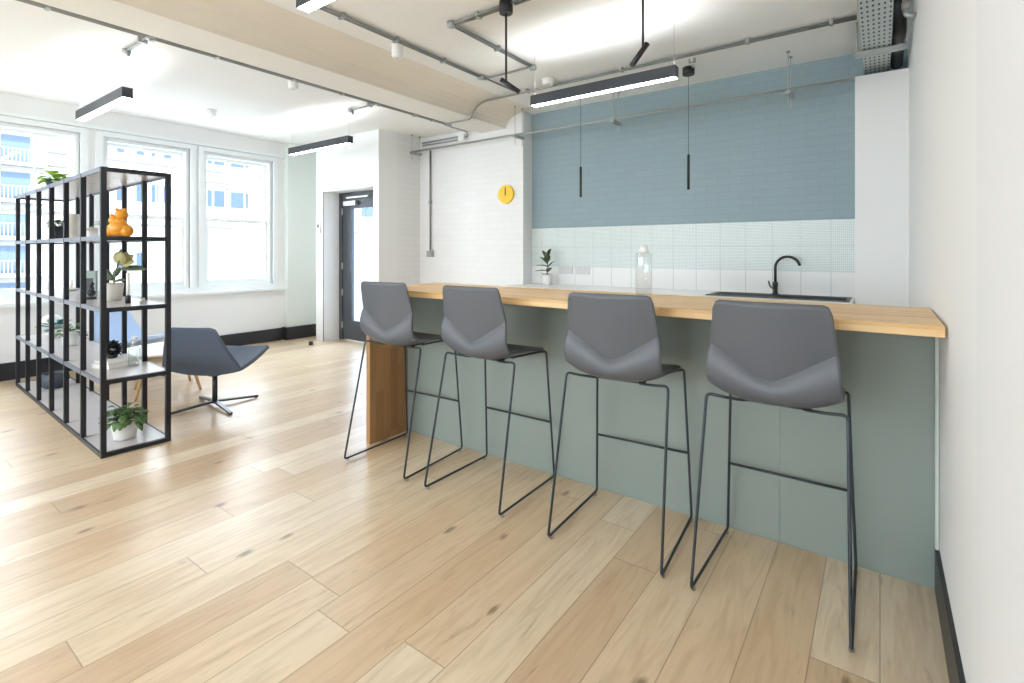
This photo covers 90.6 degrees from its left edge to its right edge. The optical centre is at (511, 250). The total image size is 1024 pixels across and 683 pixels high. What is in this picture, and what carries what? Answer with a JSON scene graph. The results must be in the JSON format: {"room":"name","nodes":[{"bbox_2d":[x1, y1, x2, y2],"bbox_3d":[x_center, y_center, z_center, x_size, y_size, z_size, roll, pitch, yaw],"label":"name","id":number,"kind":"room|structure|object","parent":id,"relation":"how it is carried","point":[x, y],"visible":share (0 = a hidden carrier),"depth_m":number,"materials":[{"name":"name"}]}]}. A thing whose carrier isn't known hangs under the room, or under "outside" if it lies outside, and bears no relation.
{"room":"common room","nodes":[
{"label":"common room","id":0,"kind":"room"},
{"bbox_2d":[0,92,283,363],"bbox_3d":[-6.095,-0.150,4.387,0.220,3.000,8.540,0,0,36],"label":"wall","id":1,"kind":"structure","parent":0,"point":[240,312],"depth_m":6.67,"materials":[{"name":"white paint"}]},
{"bbox_2d":[0,115,87,297],"bbox_3d":[-5.301,-0.460,5.448,0.220,1.900,1.130,0,0,36],"label":"window","id":2,"kind":"structure","parent":1,"relation":"in","point":[77,143],"depth_m":5.69,"materials":[{"name":"white paint"}]},
{"bbox_2d":[0,328,282,380],"bbox_3d":[-5.963,1.260,4.352,0.035,0.180,8.438,0,0,36],"label":"baseboard","id":3,"kind":"structure","parent":1,"relation":"attached to","point":[7,370],"depth_m":7.06,"materials":[{"name":"black"}]},
{"bbox_2d":[0,111,285,158],"bbox_3d":[-5.957,-1.433,4.348,0.050,0.035,8.438,0,0,36],"label":"trim","id":4,"kind":"structure","parent":1,"relation":"attached to","point":[4,113],"depth_m":6.14,"materials":[{"name":"white paint"}]},
{"bbox_2d":[0,287,286,307],"bbox_3d":[-5.947,0.568,4.340,0.075,0.035,8.438,0,0,36],"label":"trim","id":5,"kind":"structure","parent":1,"relation":"attached to","point":[273,288],"depth_m":6.65,"materials":[{"name":"white paint"}]},
{"bbox_2d":[95,130,195,290],"bbox_3d":[-4.614,-0.460,6.395,0.220,1.900,1.070,0,0,36],"label":"window","id":6,"kind":"structure","parent":1,"relation":"in","point":[102,140],"depth_m":6.58,"materials":[{"name":"white paint"}]},
{"bbox_2d":[198,146,277,287],"bbox_3d":[-3.959,-0.460,7.297,0.220,1.900,1.100,0,0,36],"label":"window","id":7,"kind":"structure","parent":1,"relation":"in","point":[203,281],"depth_m":7.30,"materials":[{"name":"white paint"}]},
{"bbox_2d":[0,0,468,144],"bbox_3d":[-4.501,-1.825,4.039,3.370,0.350,9.850,0,0,36],"label":"ceiling","id":8,"kind":"structure","parent":0,"point":[50,55],"depth_m":5.12,"materials":[{"name":"paint"}]},
{"bbox_2d":[121,36,147,56],"bbox_3d":[-2.947,-1.607,3.980,0.525,0.085,0.070,0,0,36],"label":"conduit","id":9,"kind":"object","parent":8,"relation":"attached to","point":[126,51],"visible":0.95,"depth_m":4.00,"materials":[{"name":"metal"}]},
{"bbox_2d":[75,55,132,120],"bbox_3d":[-3.653,-1.435,4.517,1.250,0.360,0.074,0,0,36],"label":"pendant lamp","id":10,"kind":"object","parent":9,"relation":"hanging from","point":[121,95],"visible":0.95,"depth_m":4.39,"materials":[{"name":"grey metal"}]},
{"bbox_2d":[77,97,130,120],"bbox_3d":[-3.653,-1.258,4.517,1.241,0.005,0.065,0,0,36],"label":"diffuser","id":11,"kind":"object","parent":10,"relation":"attached to","point":[113,102],"depth_m":4.47,"materials":[{"name":"white plastic"}]},
{"bbox_2d":[207,109,216,116],"bbox_3d":[-3.513,-1.609,5.936,0.104,0.080,0.104,0,0,36],"label":"smoke detector","id":12,"kind":"object","parent":8,"relation":"attached to","point":[210,112],"visible":1,"depth_m":5.90,"materials":[{"name":"white plastic"}]},
{"bbox_2d":[16,0,451,126],"bbox_3d":[-2.613,-1.611,3.908,0.070,0.078,6.255,0,0,36],"label":"conduit","id":13,"kind":"object","parent":8,"relation":"attached to","point":[46,7],"visible":0.7,"depth_m":4.06,"materials":[{"name":"metal"}]},
{"bbox_2d":[287,80,298,89],"bbox_3d":[-2.129,-1.609,4.931,0.104,0.080,0.104,0,0,36],"label":"smoke detector","id":14,"kind":"object","parent":8,"relation":"attached to","point":[291,85],"visible":0.91,"depth_m":4.90,"materials":[{"name":"white plastic"}]},
{"bbox_2d":[347,102,374,114],"bbox_3d":[-1.684,-1.607,5.720,0.525,0.085,0.070,0,0,36],"label":"conduit","id":15,"kind":"object","parent":8,"relation":"attached to","point":[349,110],"visible":0.94,"depth_m":5.74,"materials":[{"name":"metal"}]},
{"bbox_2d":[288,135,352,155],"bbox_3d":[-2.388,-1.435,6.268,1.250,0.360,0.074,0,0,36],"label":"pendant lamp","id":16,"kind":"object","parent":15,"relation":"hanging from","point":[344,140],"visible":0.95,"depth_m":6.19,"materials":[{"name":"grey metal"}]},
{"bbox_2d":[290,143,350,154],"bbox_3d":[-2.388,-1.258,6.268,1.241,0.005,0.065,0,0,36],"label":"diffuser","id":17,"kind":"object","parent":16,"relation":"attached to","point":[329,145],"depth_m":6.27,"materials":[{"name":"white plastic"}]},
{"bbox_2d":[410,135,421,155],"bbox_3d":[-1.376,-1.472,7.263,0.040,0.355,0.200,0,0,36],"label":"hanger","id":18,"kind":"object","parent":8,"relation":"attached to","point":[411,152],"visible":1,"depth_m":7.25,"materials":[{"name":"silver metal"}]},
{"bbox_2d":[32,0,531,132],"bbox_3d":[-2.861,-1.675,2.724,0.830,0.190,9.448,0,0,36],"label":"beam","id":19,"kind":"structure","parent":0,"point":[262,34],"depth_m":4.19,"materials":[{"name":"paint"}]},
{"bbox_2d":[512,106,524,139],"bbox_3d":[0.081,-1.527,6.206,0.040,0.465,0.200,0,0,36],"label":"hanger","id":20,"kind":"object","parent":19,"relation":"attached to","point":[513,135],"visible":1,"depth_m":6.18,"materials":[{"name":"silver metal"}]},
{"bbox_2d":[284,143,315,326],"bbox_3d":[-3.365,-0.150,8.046,0.300,3.000,0.590,0,0,36],"label":"wall pier","id":21,"kind":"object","parent":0,"point":[299,170],"visible":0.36,"depth_m":7.87,"materials":[{"name":"white paint"}]},
{"bbox_2d":[282,324,315,339],"bbox_3d":[-3.318,1.255,7.910,0.133,0.190,0.495,0,0,36],"label":"baseboard","id":22,"kind":"object","parent":21,"relation":"attached to","point":[295,332],"visible":0.79,"depth_m":7.84,"materials":[{"name":"black"}]},
{"bbox_2d":[316,129,397,340],"bbox_3d":[-2.291,-0.150,7.421,1.453,3.000,0.340,0,0,36],"label":"wall","id":23,"kind":"structure","parent":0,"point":[371,162],"depth_m":7.24,"materials":[{"name":"white paint"}]},
{"bbox_2d":[317,222,320,233],"bbox_3d":[-2.915,-0.350,7.645,0.080,0.180,0.028,0,0,36],"label":"intercom","id":24,"kind":"object","parent":23,"relation":"attached to","point":[318,223],"visible":1,"depth_m":7.62,"materials":[{"name":"white plastic"}]},
{"bbox_2d":[339,190,372,341],"bbox_3d":[-2.197,0.234,7.476,1.136,2.232,0.120,0,0,36],"label":"door","id":25,"kind":"structure","parent":23,"relation":"attached to","point":[350,329],"depth_m":7.68,"materials":[{"name":"grey paint"}]},
{"bbox_2d":[398,134,419,284],"bbox_3d":[-1.526,-0.205,7.335,0.113,3.110,0.420,0,0,36],"label":"wall","id":26,"kind":"structure","parent":0,"point":[408,164],"depth_m":7.29,"materials":[{"name":"white paint"}]},
{"bbox_2d":[323,192,323,340],"bbox_3d":[-2.821,0.233,7.597,0.006,2.235,0.018,0,0,36],"label":"door frame","id":27,"kind":"structure","parent":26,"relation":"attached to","point":[323,192],"depth_m":7.59,"materials":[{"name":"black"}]},
{"bbox_2d":[0,336,949,682],"bbox_3d":[-2.631,1.400,2.682,7.990,0.100,9.850,0,0,36],"label":"floor","id":28,"kind":"structure","parent":0,"point":[243,546],"depth_m":2.16,"materials":[{"name":"brown wood"}]},
{"bbox_2d":[16,166,170,458],"bbox_3d":[-3.702,0.400,4.346,2.928,1.901,0.398,0,0,38],"label":"shelving unit","id":29,"kind":"object","parent":28,"relation":"on","point":[77,407],"visible":0.9,"depth_m":3.89,"materials":[{"name":"black metal"}]},
{"bbox_2d":[45,275,54,288],"bbox_3d":[-4.583,0.304,5.031,0.070,0.140,0.070,0,0,36],"label":"bud vase","id":30,"kind":"object","parent":29,"relation":"on","point":[47,281],"visible":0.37,"depth_m":5.00,"materials":[{"name":"white ceramic"}]},
{"bbox_2d":[42,315,61,334],"bbox_3d":[-4.685,0.747,5.161,0.170,0.200,0.170,0,0,36],"label":"lamp","id":31,"kind":"object","parent":29,"relation":"on","point":[56,317],"visible":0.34,"depth_m":5.12,"materials":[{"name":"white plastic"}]},
{"bbox_2d":[43,220,62,238],"bbox_3d":[-4.297,-0.198,4.806,0.223,0.200,0.227,0,0,-29],"label":"potted plant","id":32,"kind":"object","parent":29,"relation":"on","point":[58,230],"visible":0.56,"depth_m":4.77,"materials":[{"name":"green plant"}]},
{"bbox_2d":[36,170,70,184],"bbox_3d":[-4.368,-0.656,4.866,0.294,0.210,0.290,0,0,-24],"label":"potted plant","id":33,"kind":"object","parent":29,"relation":"on","point":[56,176],"visible":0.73,"depth_m":4.79,"materials":[{"name":"green plant"}]},
{"bbox_2d":[35,319,71,337],"bbox_3d":[-4.460,0.752,4.964,0.277,0.188,0.282,0,0,12],"label":"potted plant","id":34,"kind":"object","parent":29,"relation":"on","point":[59,321],"visible":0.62,"depth_m":4.93,"materials":[{"name":"teal plant"}]},
{"bbox_2d":[42,370,69,388],"bbox_3d":[-4.441,1.252,4.921,0.230,0.140,0.230,0,0,36],"label":"bowl","id":35,"kind":"object","parent":29,"relation":"on","point":[58,375],"visible":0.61,"depth_m":4.86,"materials":[{"name":"ceramic"}]},
{"bbox_2d":[54,323,87,345],"bbox_3d":[-3.974,0.753,4.553,0.274,0.187,0.254,0,0,36],"label":"potted plant","id":36,"kind":"object","parent":29,"relation":"on","point":[73,333],"visible":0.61,"depth_m":4.52,"materials":[{"name":"green plant"}]},
{"bbox_2d":[69,280,78,290],"bbox_3d":[-4.135,0.323,4.760,0.116,0.103,0.116,0,0,36],"label":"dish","id":37,"kind":"object","parent":29,"relation":"on","point":[71,288],"visible":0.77,"depth_m":4.75,"materials":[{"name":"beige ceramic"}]},
{"bbox_2d":[69,214,79,237],"bbox_3d":[-3.912,-0.213,4.510,0.100,0.230,0.100,0,0,36],"label":"vase","id":38,"kind":"object","parent":29,"relation":"on","point":[74,219],"visible":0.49,"depth_m":4.48,"materials":[{"name":"beige ceramic"}]},
{"bbox_2d":[86,282,96,299],"bbox_3d":[-3.262,0.307,3.927,0.070,0.134,0.070,0,0,-9],"label":"statuette","id":39,"kind":"object","parent":29,"relation":"on","point":[91,292],"visible":0.99,"depth_m":3.91,"materials":[{"name":"black"}]},
{"bbox_2d":[86,271,97,295],"bbox_3d":[-3.493,0.269,4.210,0.130,0.210,0.070,0,0,1],"label":"picture frame","id":40,"kind":"object","parent":29,"relation":"on","point":[91,276],"visible":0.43,"depth_m":4.17,"materials":[{"name":"grey"}]},
{"bbox_2d":[86,227,97,236],"bbox_3d":[-3.430,-0.148,4.136,0.084,0.100,0.084,0,0,36],"label":"candle jar","id":41,"kind":"object","parent":29,"relation":"on","point":[91,231],"visible":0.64,"depth_m":4.11,"materials":[{"name":"white ceramic"}]},
{"bbox_2d":[92,359,138,369],"bbox_3d":[-2.923,0.830,3.742,0.170,0.034,0.220,0,0,16],"label":"book","id":42,"kind":"object","parent":29,"relation":"on","point":[131,362],"visible":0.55,"depth_m":3.67,"materials":[{"name":"white paper"}]},
{"bbox_2d":[94,355,136,364],"bbox_3d":[-2.923,0.802,3.742,0.160,0.020,0.200,0,0,22],"label":"book","id":43,"kind":"object","parent":42,"relation":"on","point":[122,358],"visible":0.86,"depth_m":3.72,"materials":[{"name":"white paper"}]},
{"bbox_2d":[107,353,117,358],"bbox_3d":[-2.965,0.775,3.760,0.072,0.032,0.072,0,0,36],"label":"bowl","id":44,"kind":"object","parent":43,"relation":"on","point":[109,355],"depth_m":3.73,"materials":[{"name":"grey ceramic"}]},
{"bbox_2d":[107,340,123,358],"bbox_3d":[-2.965,0.725,3.760,0.140,0.133,0.141,0,0,36],"label":"decorative sculpture","id":45,"kind":"object","parent":43,"relation":"on","point":[116,349],"visible":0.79,"depth_m":3.74,"materials":[{"name":"grey ceramic"}]},
{"bbox_2d":[107,208,133,235],"bbox_3d":[-2.753,-0.200,3.546,0.197,0.202,0.098,0,0,0],"label":"figurine","id":46,"kind":"object","parent":29,"relation":"on","point":[118,226],"visible":0.92,"depth_m":3.52,"materials":[{"name":"ceramic"}]},
{"bbox_2d":[97,402,148,440],"bbox_3d":[-2.735,1.202,3.581,0.333,0.239,0.290,0,0,36],"label":"potted plant","id":47,"kind":"object","parent":29,"relation":"on","point":[124,426],"visible":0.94,"depth_m":3.54,"materials":[{"name":"green plant"}]},
{"bbox_2d":[107,249,146,300],"bbox_3d":[-2.949,0.179,3.826,0.350,0.390,0.132,0,0,14],"label":"potted plant","id":48,"kind":"object","parent":29,"relation":"on","point":[114,290],"visible":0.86,"depth_m":3.83,"materials":[{"name":"green plant"}]},
{"bbox_2d":[125,273,130,303],"bbox_3d":[-2.741,0.265,3.620,0.034,0.219,0.034,0,0,36],"label":"candlestick","id":49,"kind":"object","parent":29,"relation":"on","point":[128,296],"visible":1,"depth_m":3.61,"materials":[{"name":"black"}]},
{"bbox_2d":[126,273,129,294],"bbox_3d":[-2.741,0.235,3.620,0.022,0.160,0.022,0,0,36],"label":"candle","id":50,"kind":"object","parent":49,"relation":"on","point":[127,274],"depth_m":3.61,"materials":[{"name":"white wax"}]},
{"bbox_2d":[139,298,144,303],"bbox_3d":[-2.627,0.354,3.599,0.032,0.040,0.038,0,0,-19],"label":"steel tumbler","id":51,"kind":"object","parent":29,"relation":"on","point":[141,300],"visible":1,"depth_m":3.59,"materials":[{"name":"grey metal"}]},
{"bbox_2d":[94,311,164,384],"bbox_3d":[-4.038,0.985,5.452,0.720,0.729,0.720,0,0,4],"label":"lounge chair","id":52,"kind":"object","parent":28,"relation":"on","point":[115,318],"visible":0.38,"depth_m":5.45,"materials":[{"name":"blue fabric"}]},
{"bbox_2d":[121,342,201,401],"bbox_3d":[-3.345,1.146,4.924,0.760,0.416,0.760,0,0,36],"label":"coffee table","id":53,"kind":"object","parent":28,"relation":"on","point":[154,350],"visible":0.32,"depth_m":4.78,"materials":[{"name":"white laminate"}]},
{"bbox_2d":[162,327,268,414],"bbox_3d":[-2.583,0.985,4.414,0.686,0.729,0.677,0,0,4],"label":"lounge chair","id":54,"kind":"object","parent":28,"relation":"on","point":[194,351],"visible":0.94,"depth_m":4.18,"materials":[{"name":"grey fabric"}]},
{"bbox_2d":[344,281,462,478],"bbox_3d":[-0.701,0.771,3.333,0.545,1.157,0.560,0,0,33],"label":"bar stool","id":55,"kind":"object","parent":28,"relation":"on","point":[386,316],"visible":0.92,"depth_m":3.18,"materials":[{"name":"grey plastic"}]},
{"bbox_2d":[424,285,554,515],"bbox_3d":[-0.117,0.771,2.930,0.545,1.157,0.560,0,0,36],"label":"bar stool","id":56,"kind":"object","parent":28,"relation":"on","point":[474,322],"visible":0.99,"depth_m":2.78,"materials":[{"name":"grey plastic"}]},
{"bbox_2d":[547,292,692,575],"bbox_3d":[0.539,0.771,2.453,0.545,1.157,0.560,0,0,33],"label":"bar stool","id":57,"kind":"object","parent":28,"relation":"on","point":[616,337],"visible":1,"depth_m":2.30,"materials":[{"name":"grey plastic"}]},
{"bbox_2d":[366,283,944,588],"bbox_3d":[0.437,0.803,2.927,3.108,1.091,0.699,0,0,36],"label":"breakfast bar","id":58,"kind":"object","parent":28,"relation":"on","point":[889,355],"visible":0.69,"depth_m":2.51,"materials":[{"name":"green wood"}]},
{"bbox_2d":[635,245,649,294],"bbox_3d":[0.777,0.111,2.994,0.094,0.294,0.094,0,0,36],"label":"water bottle","id":59,"kind":"object","parent":58,"relation":"on","point":[643,248],"visible":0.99,"depth_m":2.98,"materials":[{"name":"clear glass"}]},
{"bbox_2d":[406,283,944,337],"bbox_3d":[0.434,0.278,2.929,3.101,0.040,0.699,0,0,36],"label":"countertop","id":60,"kind":"structure","parent":58,"relation":"on","point":[915,321],"depth_m":2.32,"materials":[{"name":"brown wood"}]},
{"bbox_2d":[507,283,854,303],"bbox_3d":[1.474,0.882,5.273,3.458,0.935,0.606,0,0,36],"label":"countertop","id":61,"kind":"structure","parent":28,"relation":"on","point":[531,285],"depth_m":5.33,"materials":[{"name":"white stone"}]},
{"bbox_2d":[536,249,553,284],"bbox_3d":[0.388,0.192,6.242,0.264,0.444,0.184,0,0,36],"label":"potted plant","id":62,"kind":"object","parent":61,"relation":"on","point":[546,278],"visible":1,"depth_m":6.20,"materials":[{"name":"green plant"}]},
{"bbox_2d":[705,291,851,301],"bbox_3d":[2.410,0.496,4.623,1.130,0.187,0.455,0,0,36],"label":"sink","id":63,"kind":"object","parent":61,"relation":"in","point":[718,293],"visible":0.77,"depth_m":4.61,"materials":[{"name":"grey metal"}]},
{"bbox_2d":[778,296,845,300],"bbox_3d":[2.615,0.502,4.438,0.532,0.175,0.327,0,0,36],"label":"basin","id":64,"kind":"object","parent":63,"relation":"in","point":[793,297],"depth_m":4.54,"materials":[{"name":"grey metal"}]},
{"bbox_2d":[768,255,800,293],"bbox_3d":[2.544,0.224,4.733,0.286,0.366,0.054,0,0,43],"label":"tap","id":65,"kind":"object","parent":61,"relation":"on","point":[775,283],"visible":0.99,"depth_m":4.77,"materials":[{"name":"black metal"}]},
{"bbox_2d":[772,282,778,293],"bbox_3d":[2.486,0.348,4.787,0.054,0.118,0.054,0,0,36],"label":"tap","id":66,"kind":"object","parent":65,"relation":"attached to","point":[775,284],"depth_m":4.77,"materials":[{"name":"black metal"}]},
{"bbox_2d":[690,300,856,649],"bbox_3d":[1.082,0.771,2.068,0.545,1.157,0.560,0,0,36],"label":"bar stool","id":67,"kind":"object","parent":28,"relation":"on","point":[769,353],"visible":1,"depth_m":1.91,"materials":[{"name":"grey plastic"}]},
{"bbox_2d":[420,112,531,285],"bbox_3d":[-0.566,-0.205,7.083,1.962,3.110,0.300,0,0,36],"label":"wall","id":68,"kind":"structure","parent":0,"point":[477,238],"depth_m":6.81,"materials":[{"name":"white paint"}]},
{"bbox_2d":[426,251,433,256],"bbox_3d":[-1.181,0.040,7.311,0.110,0.090,0.050,0,0,36],"label":"socket","id":69,"kind":"object","parent":68,"relation":"attached to","point":[428,253],"visible":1,"depth_m":7.29,"materials":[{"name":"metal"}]},
{"bbox_2d":[428,150,431,249],"bbox_3d":[-1.175,-0.730,7.318,0.024,1.440,0.060,0,0,36],"label":"conduit","id":70,"kind":"object","parent":68,"relation":"attached to","point":[429,201],"visible":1,"depth_m":7.30,"materials":[{"name":"metal"}]},
{"bbox_2d":[422,126,467,146],"bbox_3d":[-0.893,-1.567,7.017,0.393,0.124,1.060,0,0,-29],"label":"conduit","id":71,"kind":"object","parent":68,"relation":"attached to","point":[461,137],"visible":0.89,"depth_m":6.99,"materials":[{"name":"metal"}]},
{"bbox_2d":[498,185,513,203],"bbox_3d":[-0.080,-0.730,6.520,0.244,0.244,0.037,0,0,36],"label":"wall clock","id":72,"kind":"object","parent":68,"relation":"attached to","point":[506,192],"visible":1,"depth_m":6.50,"materials":[{"name":"yellow"}]},
{"bbox_2d":[264,0,912,114],"bbox_3d":[-1.268,-1.910,1.692,4.620,0.300,9.850,0,0,36],"label":"ceiling","id":73,"kind":"structure","parent":0,"point":[566,40],"depth_m":4.16,"materials":[{"name":"paint"}]},
{"bbox_2d":[296,0,335,12],"bbox_3d":[-0.588,-1.506,2.280,1.250,0.503,0.074,0,0,36],"label":"pendant lamp","id":74,"kind":"object","parent":73,"relation":"hanging from","point":[308,6],"visible":1,"depth_m":2.59,"materials":[{"name":"grey"}]},
{"bbox_2d":[391,43,402,59],"bbox_3d":[-0.982,-1.702,4.333,0.104,0.115,0.104,0,0,36],"label":"smoke detector","id":75,"kind":"object","parent":73,"relation":"attached to","point":[396,47],"visible":0.96,"depth_m":4.30,"materials":[{"name":"white plastic"}]},
{"bbox_2d":[319,6,512,90],"bbox_3d":[-0.837,-1.736,4.345,0.070,0.048,2.850,0,0,36],"label":"conduit","id":76,"kind":"object","parent":73,"relation":"attached to","point":[341,16],"visible":0.98,"depth_m":4.21,"materials":[{"name":"metal"}]},
{"bbox_2d":[446,6,535,78],"bbox_3d":[-0.160,-1.736,4.351,0.539,0.048,1.420,0,0,14],"label":"conduit","id":77,"kind":"object","parent":73,"relation":"attached to","point":[451,24],"visible":0.95,"depth_m":4.05,"materials":[{"name":"metal"}]},
{"bbox_2d":[499,0,520,93],"bbox_3d":[-0.014,-1.433,3.576,0.152,0.652,0.096,0,0,1],"label":"spotlight","id":78,"kind":"object","parent":73,"relation":"attached to","point":[505,6],"visible":0.98,"depth_m":3.56,"materials":[{"name":"black metal"}]},
{"bbox_2d":[512,0,529,5],"bbox_3d":[0.371,-1.741,3.295,0.890,0.038,0.060,0,0,36],"label":"conduit","id":79,"kind":"object","parent":73,"relation":"attached to","point":[515,2],"visible":1,"depth_m":3.53,"materials":[{"name":"metal"}]},
{"bbox_2d":[541,77,554,86],"bbox_3d":[0.371,-1.726,5.192,0.138,0.065,0.138,0,0,36],"label":"smoke detector","id":80,"kind":"object","parent":73,"relation":"attached to","point":[546,81],"visible":1,"depth_m":5.15,"materials":[{"name":"white plastic"}]},
{"bbox_2d":[579,98,581,196],"bbox_3d":[0.751,-1.174,5.546,0.110,1.170,0.110,0,0,36],"label":"pendant","id":81,"kind":"object","parent":73,"relation":"hanging from","point":[580,167],"visible":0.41,"depth_m":5.55,"materials":[{"name":"black metal"}]},
{"bbox_2d":[530,64,677,106],"bbox_3d":[0.687,-1.506,4.036,1.250,0.503,0.074,0,0,36],"label":"pendant lamp","id":82,"kind":"object","parent":73,"relation":"hanging from","point":[667,73],"visible":1,"depth_m":3.96,"materials":[{"name":"grey metal"}]},
{"bbox_2d":[610,91,621,125],"bbox_3d":[1.130,-1.527,5.506,0.040,0.465,0.200,0,0,36],"label":"hanger","id":83,"kind":"object","parent":73,"relation":"attached to","point":[613,121],"visible":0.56,"depth_m":5.49,"materials":[{"name":"silver metal"}]},
{"bbox_2d":[410,77,854,151],"bbox_3d":[0.686,-1.425,5.754,5.310,0.028,0.028,0,0,36],"label":"conduit","id":84,"kind":"object","parent":83,"relation":"hanging from","point":[852,78],"visible":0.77,"depth_m":5.11,"materials":[{"name":"metal"}]},
{"bbox_2d":[629,0,648,67],"bbox_3d":[0.756,-1.421,2.987,0.127,0.677,0.096,0,0,1],"label":"spotlight","id":85,"kind":"object","parent":73,"relation":"attached to","point":[645,45],"visible":1,"depth_m":2.98,"materials":[{"name":"black metal"}]},
{"bbox_2d":[444,15,856,125],"bbox_3d":[0.853,-1.652,5.024,4.242,0.215,0.081,0,0,36],"label":"conduit","id":86,"kind":"object","parent":73,"relation":"attached to","point":[831,22],"visible":1,"depth_m":4.41,"materials":[{"name":"metal"}]},
{"bbox_2d":[682,66,694,189],"bbox_3d":[1.692,-1.174,4.863,0.110,1.170,0.110,0,0,36],"label":"pendant","id":87,"kind":"object","parent":73,"relation":"hanging from","point":[687,71],"visible":0.97,"depth_m":4.85,"materials":[{"name":"black metal"}]},
{"bbox_2d":[688,56,695,67],"bbox_3d":[1.663,-1.741,4.663,0.062,0.038,0.268,0,0,29],"label":"conduit","id":88,"kind":"object","parent":73,"relation":"attached to","point":[691,60],"visible":0.98,"depth_m":4.63,"materials":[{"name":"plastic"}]},
{"bbox_2d":[785,51,792,107],"bbox_3d":[2.478,-1.527,4.528,0.040,0.465,0.200,0,0,36],"label":"hanger","id":89,"kind":"object","parent":73,"relation":"attached to","point":[788,93],"visible":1,"depth_m":4.47,"materials":[{"name":"silver metal"}]},
{"bbox_2d":[855,22,906,58],"bbox_3d":[2.774,-1.623,3.819,0.313,0.273,0.040,0,0,36],"label":"bracket","id":90,"kind":"object","parent":73,"relation":"attached to","point":[899,47],"visible":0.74,"depth_m":3.82,"materials":[{"name":"metal"}]},
{"bbox_2d":[857,0,893,74],"bbox_3d":[2.108,-1.555,2.943,0.181,0.050,3.640,0,0,36],"label":"cable tray","id":91,"kind":"object","parent":90,"relation":"on","point":[875,16],"visible":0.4,"depth_m":3.52,"materials":[{"name":"metal"}]},
{"bbox_2d":[890,0,906,68],"bbox_3d":[2.973,-1.664,3.904,0.082,0.244,0.988,0,0,36],"label":"cable","id":92,"kind":"object","parent":73,"relation":"hanging from","point":[899,25],"visible":0.82,"depth_m":3.63,"materials":[{"name":"black plastic"}]},
{"bbox_2d":[532,43,907,297],"bbox_3d":[1.876,-0.205,5.434,3.928,3.110,0.100,0,0,36],"label":"wall","id":93,"kind":"structure","parent":0,"point":[759,158],"depth_m":5.26,"materials":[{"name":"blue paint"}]},
{"bbox_2d":[559,266,572,273],"bbox_3d":[0.660,0.232,6.232,0.192,0.096,0.013,0,0,36],"label":"double socket","id":94,"kind":"object","parent":93,"relation":"attached to","point":[562,269],"visible":1,"depth_m":6.22,"materials":[{"name":"white plastic"}]},
{"bbox_2d":[575,266,589,274],"bbox_3d":[0.849,0.232,6.095,0.192,0.096,0.013,0,0,36],"label":"double socket","id":95,"kind":"object","parent":93,"relation":"attached to","point":[578,269],"visible":1,"depth_m":6.09,"materials":[{"name":"white plastic"}]},
{"bbox_2d":[532,219,854,272],"bbox_3d":[1.656,-0.048,5.525,3.462,0.479,0.012,0,0,36],"label":"backsplash","id":96,"kind":"structure","parent":93,"relation":"attached to","point":[819,245],"depth_m":5.23,"materials":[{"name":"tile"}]},
{"bbox_2d":[532,266,854,297],"bbox_3d":[1.656,0.303,5.525,3.462,0.222,0.012,0,0,36],"label":"backsplash","id":97,"kind":"structure","parent":93,"relation":"attached to","point":[838,284],"depth_m":5.22,"materials":[{"name":"white tile"}]},
{"bbox_2d":[855,68,908,306],"bbox_3d":[3.135,-0.065,4.304,0.362,2.830,0.250,0,0,36],"label":"wall","id":98,"kind":"structure","parent":0,"point":[881,99],"depth_m":4.20,"materials":[{"name":"white paint"}]},
{"bbox_2d":[908,0,1023,682],"bbox_3d":[0.592,-0.205,0.405,0.138,3.110,9.750,0,0,36],"label":"wall","id":99,"kind":"structure","parent":0,"point":[942,39],"depth_m":1.23,"materials":[{"name":"white paint"}]},
{"bbox_2d":[901,0,916,18],"bbox_3d":[2.556,-1.596,3.285,0.107,0.205,0.046,0,0,36],"label":"steel elbow","id":100,"kind":"object","parent":99,"relation":"attached to","point":[905,5],"visible":1,"depth_m":3.27,"materials":[{"name":"silver metal"}]},
{"bbox_2d":[935,550,965,682],"bbox_3d":[1.359,1.265,1.561,0.014,0.170,1.124,0,0,36],"label":"baseboard","id":101,"kind":"structure","parent":99,"relation":"attached to","point":[951,648],"depth_m":1.66,"materials":[{"name":"black"}]},
{"label":"outside","id":102,"kind":"structure","parent":0,"visible":0},
{"bbox_3d":[-25.374,13.450,49.309,81.000,0.200,130.000,0,0,36],"label":"ground","id":103,"kind":"structure","parent":102,"visible":0},
{"bbox_2d":[0,132,47,288],"bbox_3d":[-60.219,-3.650,26.583,11.100,34.000,52.280,0,0,36],"label":"building","id":104,"kind":"structure","parent":103,"relation":"on","point":[17,150],"depth_m":43.39,"materials":[{"name":"grey"}]},
{"bbox_2d":[48,138,372,320],"bbox_3d":[-30.721,-3.650,68.203,10.150,34.000,49.700,0,0,36],"label":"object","id":105,"kind":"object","parent":103,"relation":"on","point":[235,250],"visible":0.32,"depth_m":56.31,"materials":[{"name":"grey"}]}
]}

